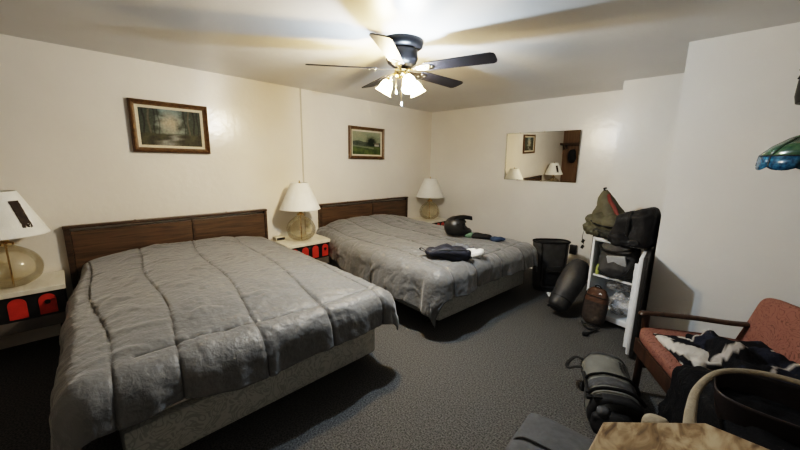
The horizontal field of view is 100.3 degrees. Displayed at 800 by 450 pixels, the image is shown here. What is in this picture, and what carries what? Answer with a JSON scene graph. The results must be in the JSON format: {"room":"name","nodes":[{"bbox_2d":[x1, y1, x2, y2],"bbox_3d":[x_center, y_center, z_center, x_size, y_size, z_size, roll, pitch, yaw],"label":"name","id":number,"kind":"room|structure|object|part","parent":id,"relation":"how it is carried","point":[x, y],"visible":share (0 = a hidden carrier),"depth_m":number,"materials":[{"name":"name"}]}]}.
{"room":"motel room","nodes":[
{"label":"motel room","id":0,"kind":"room"},
{"bbox_2d":[0,34,431,349],"bbox_3d":[-1.734,-0.440,3.942,0.100,2.400,6.770,11,15,44],"label":"wall","id":1,"kind":"structure","parent":0,"point":[66,147],"depth_m":3.23,"materials":[{"name":"white paint"}]},
{"bbox_2d":[62,209,267,289],"bbox_3d":[-2.224,0.371,3.484,0.056,0.953,1.735,11,15,44],"label":"headboard","id":2,"kind":"object","parent":1,"relation":"attached to","point":[90,244],"visible":0.59,"depth_m":3.22,"materials":[{"name":"brown wood"}]},
{"bbox_3d":[-2.822,0.487,2.900,0.044,0.920,0.040,11,15,44],"label":"post","id":3,"kind":"part","parent":2,"relation":"part of","materials":[{"name":"brown wood"}]},
{"bbox_3d":[-2.489,0.252,3.199,0.028,0.510,0.900,11,15,44],"label":"panel","id":4,"kind":"part","parent":2,"relation":"part of","materials":[{"name":"brown wood"}]},
{"bbox_3d":[-2.216,-0.079,3.400,0.056,0.024,1.735,11,15,44],"label":"rail","id":5,"kind":"part","parent":2,"relation":"part of","materials":[{"name":"brown wood"}]},
{"bbox_3d":[-1.895,0.151,3.787,0.028,0.510,0.736,11,15,44],"label":"panel","id":6,"kind":"part","parent":2,"relation":"part of","materials":[{"name":"brown wood"}]},
{"bbox_3d":[-1.626,0.285,4.085,0.044,0.920,0.030,11,15,44],"label":"post","id":7,"kind":"part","parent":2,"relation":"part of","materials":[{"name":"brown wood"}]},
{"bbox_2d":[126,97,210,153],"bbox_3d":[-2.212,-0.941,3.241,0.040,0.472,0.639,11,15,44],"label":"framed picture","id":8,"kind":"object","parent":1,"relation":"attached to","point":[155,126],"visible":1,"depth_m":3.22,"materials":[{"name":"brown wood"}]},
{"bbox_2d":[137,107,201,146],"bbox_3d":[-2.220,-0.942,3.248,0.001,0.338,0.505,11,15,44],"label":"painting","id":9,"kind":"object","parent":8,"relation":"attached to","point":[157,126],"depth_m":3.23},
{"bbox_2d":[299,88,305,233],"bbox_3d":[-1.247,-0.772,4.296,0.008,1.860,0.016,11,15,44],"label":"trim","id":10,"kind":"structure","parent":1,"relation":"attached to","point":[299,88],"depth_m":4.24,"materials":[{"name":"white paint"}]},
{"bbox_2d":[306,223,310,231],"bbox_3d":[-1.222,0.041,4.466,0.037,0.115,0.072,11,15,44],"label":"wall outlet","id":11,"kind":"object","parent":1,"relation":"attached to","point":[308,227],"visible":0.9,"depth_m":4.47,"materials":[{"name":"beige plastic"}]},
{"bbox_2d":[318,196,407,227],"bbox_3d":[-0.496,0.079,5.196,0.056,0.953,1.735,11,15,44],"label":"headboard","id":12,"kind":"object","parent":1,"relation":"attached to","point":[326,215],"visible":0.5,"depth_m":5.03,"materials":[{"name":"brown wood"}]},
{"bbox_3d":[-1.094,0.195,4.612,0.044,0.920,0.040,11,15,44],"label":"post","id":13,"kind":"part","parent":12,"relation":"part of","materials":[{"name":"brown wood"}]},
{"bbox_3d":[-0.761,-0.040,4.911,0.028,0.510,0.900,11,15,44],"label":"panel","id":14,"kind":"part","parent":12,"relation":"part of","materials":[{"name":"brown wood"}]},
{"bbox_3d":[-0.489,-0.372,5.112,0.056,0.024,1.735,11,15,44],"label":"rail","id":15,"kind":"part","parent":12,"relation":"part of","materials":[{"name":"brown wood"}]},
{"bbox_3d":[-0.168,-0.141,5.500,0.028,0.510,0.736,11,15,44],"label":"panel","id":16,"kind":"part","parent":12,"relation":"part of","materials":[{"name":"brown wood"}]},
{"bbox_3d":[0.101,-0.007,5.797,0.044,0.920,0.030,11,15,44],"label":"post","id":17,"kind":"part","parent":12,"relation":"part of","materials":[{"name":"brown wood"}]},
{"bbox_2d":[348,125,384,158],"bbox_3d":[-0.484,-1.212,4.957,0.040,0.459,0.669,11,15,44],"label":"framed picture","id":18,"kind":"object","parent":1,"relation":"attached to","point":[363,142],"visible":1,"depth_m":4.94,"materials":[{"name":"brown wood"}]},
{"bbox_2d":[352,131,379,154],"bbox_3d":[-0.492,-1.214,4.965,0.001,0.327,0.537,11,15,44],"label":"painting","id":19,"kind":"object","parent":18,"relation":"attached to","point":[368,143],"depth_m":4.96},
{"bbox_2d":[0,268,665,449],"bbox_3d":[0.302,1.197,2.168,6.100,0.100,6.770,11,15,44],"label":"floor","id":20,"kind":"structure","parent":0,"point":[470,380],"depth_m":2.27,"materials":[{"name":"carpet"}]},
{"bbox_2d":[0,270,67,336],"bbox_3d":[-2.948,0.737,2.517,0.450,0.572,0.665,11,15,44],"label":"nightstand","id":21,"kind":"object","parent":20,"relation":"on","point":[41,302],"visible":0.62,"depth_m":2.47,"materials":[{"name":"white laminate"}]},
{"bbox_3d":[-2.748,0.605,2.402,0.006,0.152,0.094,11,15,44],"label":"arch panel","id":22,"kind":"part","parent":21,"relation":"part of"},
{"bbox_2d":[0,190,50,288],"bbox_3d":[-2.887,0.089,2.434,0.482,0.729,0.482,11,15,44],"label":"table lamp","id":23,"kind":"object","parent":21,"relation":"on","point":[18,220],"visible":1,"depth_m":2.42,"materials":[{"name":"white fabric"}]},
{"bbox_3d":[-2.890,0.295,2.473,0.012,0.304,0.011,11,15,44],"label":"rod","id":24,"kind":"part","parent":23,"relation":"part of","materials":[{"name":"gold metal"}]},
{"bbox_3d":[-2.890,0.295,2.473,0.347,0.309,0.347,11,15,44],"label":"glass","id":25,"kind":"part","parent":23,"relation":"part of","materials":[{"name":"beige glass"}]},
{"bbox_3d":[-2.884,-0.084,2.402,0.480,0.316,0.480,11,15,44],"label":"lamp shade","id":26,"kind":"part","parent":23,"relation":"part of","materials":[{"name":"fabric"}]},
{"bbox_3d":[-2.951,0.721,2.518,0.410,0.085,0.645,11,15,44],"label":"rail","id":27,"kind":"part","parent":21,"relation":"part of","materials":[{"name":"brown wood"}]},
{"bbox_3d":[-2.642,0.587,2.507,0.006,0.152,0.094,11,15,44],"label":"arch panel","id":28,"kind":"part","parent":21,"relation":"part of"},
{"bbox_2d":[119,329,374,449],"bbox_3d":[-1.460,0.727,2.735,2.135,0.560,1.480,11,15,44],"label":"box spring","id":29,"kind":"object","parent":20,"relation":"on","point":[185,422],"visible":0.27,"depth_m":1.79,"materials":[{"name":"white fabric"}]},
{"bbox_3d":[-1.458,0.569,2.706,2.095,0.240,1.400,11,15,44],"label":"mattress","id":30,"kind":"part","parent":29,"relation":"part of","materials":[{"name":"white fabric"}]},
{"bbox_2d":[49,236,398,449],"bbox_3d":[-1.409,0.652,2.630,1.872,0.685,2.305,-9,14,-42],"label":"comforter","id":31,"kind":"object","parent":29,"relation":"on","point":[144,331],"visible":1,"depth_m":1.88,"materials":[{"name":"grey fabric"}]},
{"bbox_2d":[271,234,330,264],"bbox_3d":[-1.231,0.453,4.220,0.450,0.560,0.605,11,15,44],"label":"nightstand","id":32,"kind":"object","parent":20,"relation":"on","point":[317,246],"visible":0.48,"depth_m":4.10,"materials":[{"name":"white laminate"}]},
{"bbox_2d":[273,235,284,240],"bbox_3d":[-1.485,0.161,4.101,0.102,0.046,0.120,11,15,44],"label":"alarm clock","id":33,"kind":"object","parent":32,"relation":"on","point":[280,237],"visible":1,"depth_m":4.07,"materials":[{"name":"beige plastic"}]},
{"bbox_2d":[280,180,320,240],"bbox_3d":[-1.219,-0.182,4.089,0.482,0.729,0.482,11,15,44],"label":"table lamp","id":34,"kind":"object","parent":32,"relation":"on","point":[299,197],"visible":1,"depth_m":3.94,"materials":[{"name":"white fabric"}]},
{"bbox_3d":[-1.216,-0.354,4.057,0.480,0.316,0.480,11,15,44],"label":"lamp shade","id":35,"kind":"part","parent":34,"relation":"part of","materials":[{"name":"fabric"}]},
{"bbox_3d":[-1.222,0.025,4.128,0.347,0.309,0.347,11,15,44],"label":"glass","id":36,"kind":"part","parent":34,"relation":"part of","materials":[{"name":"glass"}]},
{"bbox_3d":[-1.133,0.344,4.005,0.006,0.152,0.084,11,15,44],"label":"arch panel","id":37,"kind":"part","parent":32,"relation":"part of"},
{"bbox_3d":[-1.037,0.328,4.100,0.006,0.152,0.084,11,15,44],"label":"arch panel","id":38,"kind":"part","parent":32,"relation":"part of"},
{"bbox_3d":[-1.234,0.442,4.222,0.410,0.085,0.585,11,15,44],"label":"rail","id":39,"kind":"part","parent":32,"relation":"part of","materials":[{"name":"wood"}]},
{"bbox_3d":[-0.941,0.311,4.196,0.006,0.152,0.084,11,15,44],"label":"arch panel","id":40,"kind":"part","parent":32,"relation":"part of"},
{"bbox_2d":[330,259,523,321],"bbox_3d":[0.207,0.460,4.303,1.530,0.560,2.170,-8,14,-41],"label":"bed","id":41,"kind":"object","parent":20,"relation":"on","point":[493,288],"visible":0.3,"depth_m":3.44,"materials":[{"name":"white fabric"}]},
{"bbox_2d":[316,214,537,326],"bbox_3d":[0.220,0.333,4.178,1.876,0.608,2.370,-8,14,-41],"label":"comforter","id":42,"kind":"object","parent":41,"relation":"on","point":[382,250],"visible":0.8,"depth_m":3.49,"materials":[{"name":"grey fabric"}]},
{"bbox_2d":[419,243,470,260],"bbox_3d":[0.427,0.262,3.193,0.491,0.153,0.237,1,11,0],"label":"sack","id":43,"kind":"object","parent":42,"relation":"on","point":[446,251],"visible":0.98,"depth_m":3.10,"materials":[{"name":"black fabric"}]},
{"bbox_2d":[444,215,471,235],"bbox_3d":[0.699,-0.001,4.024,0.333,0.245,0.244,2,11,7],"label":"helmet","id":44,"kind":"object","parent":42,"relation":"on","point":[454,225],"visible":1,"depth_m":3.95,"materials":[{"name":"black plastic"}]},
{"bbox_2d":[453,243,473,248],"bbox_3d":[0.637,0.240,3.372,0.222,0.131,0.229,11,15,44],"label":"shirt","id":45,"kind":"object","parent":42,"relation":"on","point":[455,244],"visible":0.27,"depth_m":3.32,"materials":[{"name":"grey fabric"}]},
{"bbox_2d":[464,233,472,237],"bbox_3d":[0.823,0.120,4.000,0.117,0.076,0.081,1,11,1],"label":"sock","id":46,"kind":"object","parent":42,"relation":"on","point":[468,235],"visible":0.7,"depth_m":3.97,"materials":[{"name":"green fabric"}]},
{"bbox_2d":[467,248,483,257],"bbox_3d":[0.713,0.280,3.279,0.214,0.116,0.139,3,11,12],"label":"bundle","id":47,"kind":"object","parent":42,"relation":"on","point":[475,253],"visible":0.66,"depth_m":3.22,"materials":[{"name":"fabric"}]},
{"bbox_2d":[471,232,491,239],"bbox_3d":[0.966,0.132,3.964,0.242,0.079,0.109,2,11,8],"label":"glove","id":48,"kind":"object","parent":42,"relation":"on","point":[476,235],"visible":0.95,"depth_m":3.93,"materials":[{"name":"black fabric"}]},
{"bbox_2d":[490,236,504,241],"bbox_3d":[1.144,0.166,3.908,0.173,0.065,0.086,1,11,-2],"label":"neck gaiter","id":49,"kind":"object","parent":42,"relation":"on","point":[495,238],"visible":0.97,"depth_m":3.88,"materials":[{"name":"blue fabric"}]},
{"bbox_3d":[0.204,0.655,4.340,1.465,0.035,2.070,-8,14,-41],"label":"frame","id":50,"kind":"part","parent":41,"relation":"part of","materials":[{"name":"fabric"}]},
{"bbox_2d":[411,216,446,225],"bbox_3d":[0.474,0.164,5.910,0.450,0.560,0.550,11,15,44],"label":"nightstand","id":51,"kind":"object","parent":20,"relation":"on","point":[438,221],"visible":0.2,"depth_m":5.78,"materials":[{"name":"white laminate"}]},
{"bbox_2d":[416,177,443,218],"bbox_3d":[0.516,-0.470,5.781,0.482,0.729,0.482,11,15,44],"label":"table lamp","id":52,"kind":"object","parent":51,"relation":"on","point":[430,188],"visible":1,"depth_m":5.63,"materials":[{"name":"white fabric"}]},
{"bbox_3d":[0.512,-0.264,5.819,0.347,0.309,0.347,11,15,44],"label":"glass","id":53,"kind":"part","parent":52,"relation":"part of","materials":[{"name":"glass"}]},
{"bbox_3d":[0.519,-0.642,5.748,0.480,0.316,0.480,11,15,44],"label":"lamp shade","id":54,"kind":"part","parent":52,"relation":"part of","materials":[{"name":"fabric"}]},
{"bbox_2d":[505,413,593,449],"bbox_3d":[0.948,1.213,1.572,0.902,0.116,0.428,10,14,40],"label":"case","id":55,"kind":"object","parent":20,"relation":"on","point":[537,432],"visible":1,"depth_m":1.77,"materials":[{"name":"grey fabric"}]},
{"bbox_2d":[532,238,570,291],"bbox_3d":[1.847,0.495,4.112,0.442,0.620,0.293,1,11,0],"label":"trash can","id":56,"kind":"object","parent":20,"relation":"on","point":[552,253],"visible":0.77,"depth_m":4.02,"materials":[{"name":"black plastic"}]},
{"bbox_2d":[547,259,588,311],"bbox_3d":[1.745,0.626,3.464,0.513,0.518,0.246,-5,12,-30],"label":"bag","id":57,"kind":"object","parent":20,"relation":"on","point":[573,277],"visible":0.98,"depth_m":3.38,"materials":[{"name":"grey fabric"}]},
{"bbox_2d":[581,321,600,335],"bbox_3d":[1.750,0.971,3.128,0.179,0.036,0.278,11,15,44],"label":"strap","id":58,"kind":"object","parent":20,"relation":"on","point":[584,325],"visible":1,"depth_m":3.12,"materials":[{"name":"black fabric"}]},
{"bbox_2d":[581,285,608,325],"bbox_3d":[1.876,0.765,3.216,0.140,0.392,0.213,-6,13,-34],"label":"backpack","id":59,"kind":"object","parent":20,"relation":"on","point":[594,309],"visible":1,"depth_m":3.18,"materials":[{"name":"brown fabric"}]},
{"bbox_3d":[1.894,0.673,3.207,0.104,0.146,0.204,-6,13,-34],"label":"panel","id":60,"kind":"part","parent":59,"relation":"part of","materials":[{"name":"brown fabric"}]},
{"bbox_2d":[565,352,647,433],"bbox_3d":[1.268,1.033,2.085,0.387,0.277,0.630,5,11,21],"label":"duffel bag","id":61,"kind":"object","parent":20,"relation":"on","point":[610,395],"visible":0.85,"depth_m":1.95,"materials":[{"name":"grey fabric"}]},
{"bbox_3d":[1.218,0.971,2.340,0.107,0.065,0.160,7,12,30],"label":"carry handle","id":62,"kind":"part","parent":61,"relation":"part of","materials":[{"name":"black fabric"}]},
{"bbox_2d":[586,235,656,356],"bbox_3d":[2.041,0.572,3.091,0.887,0.845,0.642,-6,13,-34],"label":"shelf","id":63,"kind":"object","parent":20,"relation":"on","point":[640,285],"visible":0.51,"depth_m":2.95,"materials":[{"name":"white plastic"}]},
{"bbox_2d":[580,187,624,248],"bbox_3d":[2.080,-0.039,3.260,0.429,0.640,0.478,-5,12,-31],"label":"backpack","id":64,"kind":"object","parent":63,"relation":"on","point":[601,221],"visible":0.74,"depth_m":3.23,"materials":[{"name":"fabric"}]},
{"bbox_3d":[2.023,0.541,3.184,0.012,0.800,0.450,-6,13,-34],"label":"frame","id":65,"kind":"part","parent":63,"relation":"part of","materials":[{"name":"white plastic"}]},
{"bbox_2d":[608,292,629,315],"bbox_3d":[2.179,0.767,3.258,0.254,0.221,0.192,11,15,44],"label":"plastic bag","id":66,"kind":"object","parent":63,"relation":"in","point":[614,297],"visible":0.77,"depth_m":3.31,"materials":[{"name":"grey plastic"}]},
{"bbox_2d":[606,279,631,292],"bbox_3d":[2.171,0.591,3.287,0.251,0.124,0.190,11,15,44],"label":"plastic bag","id":67,"kind":"object","parent":66,"relation":"on","point":[614,287],"visible":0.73,"depth_m":3.30,"materials":[{"name":"grey plastic"}]},
{"bbox_2d":[598,242,640,279],"bbox_3d":[2.095,0.343,3.200,0.278,0.351,0.346,-6,13,-34],"label":"shoulder bag","id":68,"kind":"object","parent":63,"relation":"in","point":[615,262],"visible":0.81,"depth_m":3.12,"materials":[{"name":"grey fabric"}]},
{"bbox_3d":[2.027,0.337,3.126,0.041,0.123,0.176,-6,12,-31],"label":"pale panel","id":69,"kind":"part","parent":68,"relation":"part of","materials":[{"name":"grey fabric"}]},
{"bbox_2d":[607,207,660,247],"bbox_3d":[2.010,0.015,2.854,0.403,0.360,0.353,-6,13,-35],"label":"bag","id":70,"kind":"object","parent":63,"relation":"on","point":[638,228],"visible":0.98,"depth_m":2.73,"materials":[{"name":"fabric"}]},
{"bbox_2d":[589,422,768,449],"bbox_3d":[0.803,1.084,0.478,1.145,0.745,1.062,11,15,44],"label":"wooden table","id":71,"kind":"object","parent":20,"relation":"on","point":[611,435],"visible":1,"depth_m":0.96,"materials":[{"name":"brown wood"}]},
{"bbox_2d":[641,413,668,422],"bbox_3d":[1.089,0.850,1.421,0.101,0.080,0.074,11,15,44],"label":"cap","id":72,"kind":"object","parent":71,"relation":"on","point":[649,417],"visible":0.47,"depth_m":1.41,"materials":[{"name":"fabric"}]},
{"bbox_2d":[632,298,799,393],"bbox_3d":[1.786,0.903,1.487,0.839,0.782,1.414,4,11,14],"label":"armchair","id":73,"kind":"object","parent":20,"relation":"on","point":[775,323],"visible":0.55,"depth_m":1.95,"materials":[{"name":"red fabric"}]},
{"bbox_3d":[1.613,0.866,2.242,0.049,0.566,0.036,4,11,14],"label":"leg","id":74,"kind":"part","parent":73,"relation":"part of","materials":[{"name":"brown wood"}]},
{"bbox_3d":[1.409,0.916,1.591,0.030,0.100,1.360,4,11,14],"label":"rail","id":75,"kind":"part","parent":73,"relation":"part of","materials":[{"name":"brown wood"}]},
{"bbox_2d":[653,333,722,369],"bbox_3d":[1.730,0.703,1.860,0.427,0.055,0.380,4,11,14],"label":"jacket","id":76,"kind":"object","parent":73,"relation":"on","point":[686,352],"visible":0.41,"depth_m":1.84,"materials":[{"name":"white fabric"}]},
{"bbox_2d":[639,327,739,376],"bbox_3d":[1.746,0.846,1.496,0.752,0.120,1.373,4,11,14],"label":"seat cushion","id":77,"kind":"object","parent":73,"relation":"on","point":[663,361],"depth_m":2.00,"materials":[{"name":"fabric"}]},
{"bbox_3d":[1.933,0.596,2.106,0.746,0.042,0.054,4,11,14],"label":"armrest","id":78,"kind":"part","parent":73,"relation":"part of","materials":[{"name":"brown wood"}]},
{"bbox_2d":[658,365,799,449],"bbox_3d":[1.488,0.984,1.381,0.523,0.464,0.801,4,11,14],"label":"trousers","id":79,"kind":"object","parent":73,"relation":"on","point":[684,377],"visible":0.48,"depth_m":1.46,"materials":[{"name":"black fabric"}]},
{"bbox_2d":[685,330,799,385],"bbox_3d":[1.845,0.692,1.713,0.427,0.166,0.646,4,11,14],"label":"jacket","id":80,"kind":"object","parent":73,"relation":"on","point":[756,355],"visible":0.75,"depth_m":1.71,"materials":[{"name":"black fabric"}]},
{"bbox_2d":[736,298,799,363],"bbox_3d":[2.023,0.757,1.409,0.256,0.458,1.389,4,11,14],"label":"cushion","id":81,"kind":"object","parent":73,"relation":"on","point":[775,323],"depth_m":1.88,"materials":[{"name":"fabric"}]},
{"bbox_2d":[683,368,799,444],"bbox_3d":[1.550,0.763,1.307,0.749,0.183,0.382,7,12,29],"label":"chair","id":82,"kind":"object","parent":20,"relation":"on","point":[754,382],"visible":0.81,"depth_m":1.42,"materials":[{"name":"brown leather"}]},
{"bbox_2d":[0,0,799,111],"bbox_3d":[0.341,-1.260,1.708,6.100,0.100,6.770,11,15,44],"label":"ceiling","id":83,"kind":"structure","parent":0,"point":[543,49],"depth_m":2.36,"materials":[{"name":"paint"}]},
{"bbox_2d":[305,33,496,106],"bbox_3d":[0.050,-1.133,2.545,1.357,0.466,1.303,11,15,44],"label":"ceiling fan","id":84,"kind":"object","parent":83,"relation":"hanging from","point":[401,51],"visible":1,"depth_m":2.37,"materials":[{"name":"wood"}]},
{"bbox_3d":[-0.425,-1.161,2.447,0.515,0.035,0.134,0,11,-8],"label":"blade","id":85,"kind":"part","parent":84,"relation":"part of","materials":[{"name":"black wood"}]},
{"bbox_3d":[-0.189,-1.241,2.892,0.134,0.035,0.515,-5,12,-27],"label":"blade","id":86,"kind":"part","parent":84,"relation":"part of","materials":[{"name":"wood"}]},
{"bbox_3d":[-0.067,-1.087,2.078,0.134,0.035,0.515,3,11,10],"label":"blade","id":87,"kind":"part","parent":84,"relation":"part of","materials":[{"name":"wood"}]},
{"bbox_3d":[-0.016,-1.132,2.356,0.071,0.020,0.212,3,11,10],"label":"blade arm","id":88,"kind":"part","parent":84,"relation":"part of","materials":[{"name":"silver metal"}]},
{"bbox_3d":[0.129,-1.177,2.611,0.072,0.020,0.213,11,15,44],"label":"blade arm","id":89,"kind":"part","parent":84,"relation":"part of","materials":[{"name":"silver metal"}]},
{"bbox_3d":[0.150,-1.144,2.433,0.212,0.020,0.071,7,12,28],"label":"blade arm","id":90,"kind":"part","parent":84,"relation":"part of","materials":[{"name":"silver metal"}]},
{"bbox_3d":[0.339,-1.215,2.802,0.135,0.035,0.517,11,15,44],"label":"blade","id":91,"kind":"part","parent":84,"relation":"part of","materials":[{"name":"black wood"}]},
{"bbox_3d":[0.403,-1.120,2.299,0.515,0.035,0.134,7,12,28],"label":"blade","id":92,"kind":"part","parent":84,"relation":"part of","materials":[{"name":"black wood"}]},
{"bbox_2d":[755,76,799,170],"bbox_3d":[1.798,-0.669,1.362,0.361,0.888,0.358,11,15,44],"label":"glass lamp","id":93,"kind":"object","parent":83,"relation":"hanging from","point":[785,155],"visible":1,"depth_m":1.43,"materials":[{"name":"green glass"}]},
{"bbox_3d":[1.642,-0.280,1.511,0.040,0.063,0.105,11,15,44],"label":"blue panel","id":94,"kind":"part","parent":93,"relation":"part of","materials":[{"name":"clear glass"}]},
{"bbox_3d":[1.670,-0.345,1.474,0.104,0.079,0.102,11,15,44],"label":"green panel","id":95,"kind":"part","parent":93,"relation":"part of","materials":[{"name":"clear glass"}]},
{"bbox_3d":[1.626,-0.262,1.411,0.092,0.063,0.069,11,15,44],"label":"blue panel","id":96,"kind":"part","parent":93,"relation":"part of","materials":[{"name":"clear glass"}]},
{"bbox_3d":[1.666,-0.332,1.404,0.091,0.079,0.107,-1,11,-9],"label":"green panel","id":97,"kind":"part","parent":93,"relation":"part of","materials":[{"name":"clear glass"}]},
{"bbox_2d":[430,90,622,281],"bbox_3d":[2.603,-0.417,4.199,5.700,2.400,0.100,11,15,44],"label":"wall","id":98,"kind":"structure","parent":0,"point":[468,145],"depth_m":4.92,"materials":[{"name":"white paint"}]},
{"bbox_2d":[504,130,580,182],"bbox_3d":[1.946,-0.955,4.667,1.020,0.686,0.020,11,16,44],"label":"wall mirror","id":99,"kind":"object","parent":98,"relation":"attached to","point":[553,156],"visible":1,"depth_m":4.63,"materials":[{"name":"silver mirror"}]},
{"bbox_2d":[569,244,577,254],"bbox_3d":[2.329,0.328,4.490,0.085,0.125,0.057,11,15,44],"label":"power adapter","id":100,"kind":"object","parent":98,"relation":"attached to","point":[573,248],"visible":0.98,"depth_m":4.46,"materials":[{"name":"black plastic"}]},
{"bbox_2d":[609,73,683,214],"bbox_3d":[2.719,-0.321,3.691,0.605,2.400,0.480,11,15,44],"label":"wall","id":101,"kind":"structure","parent":0,"point":[649,108],"depth_m":3.45,"materials":[{"name":"white paint"}]},
{"bbox_2d":[646,22,799,338],"bbox_3d":[3.319,-0.070,2.402,2.102,2.400,1.485,11,15,44],"label":"wall","id":102,"kind":"structure","parent":0,"point":[728,241],"depth_m":2.32,"materials":[{"name":"white paint"}]}
]}

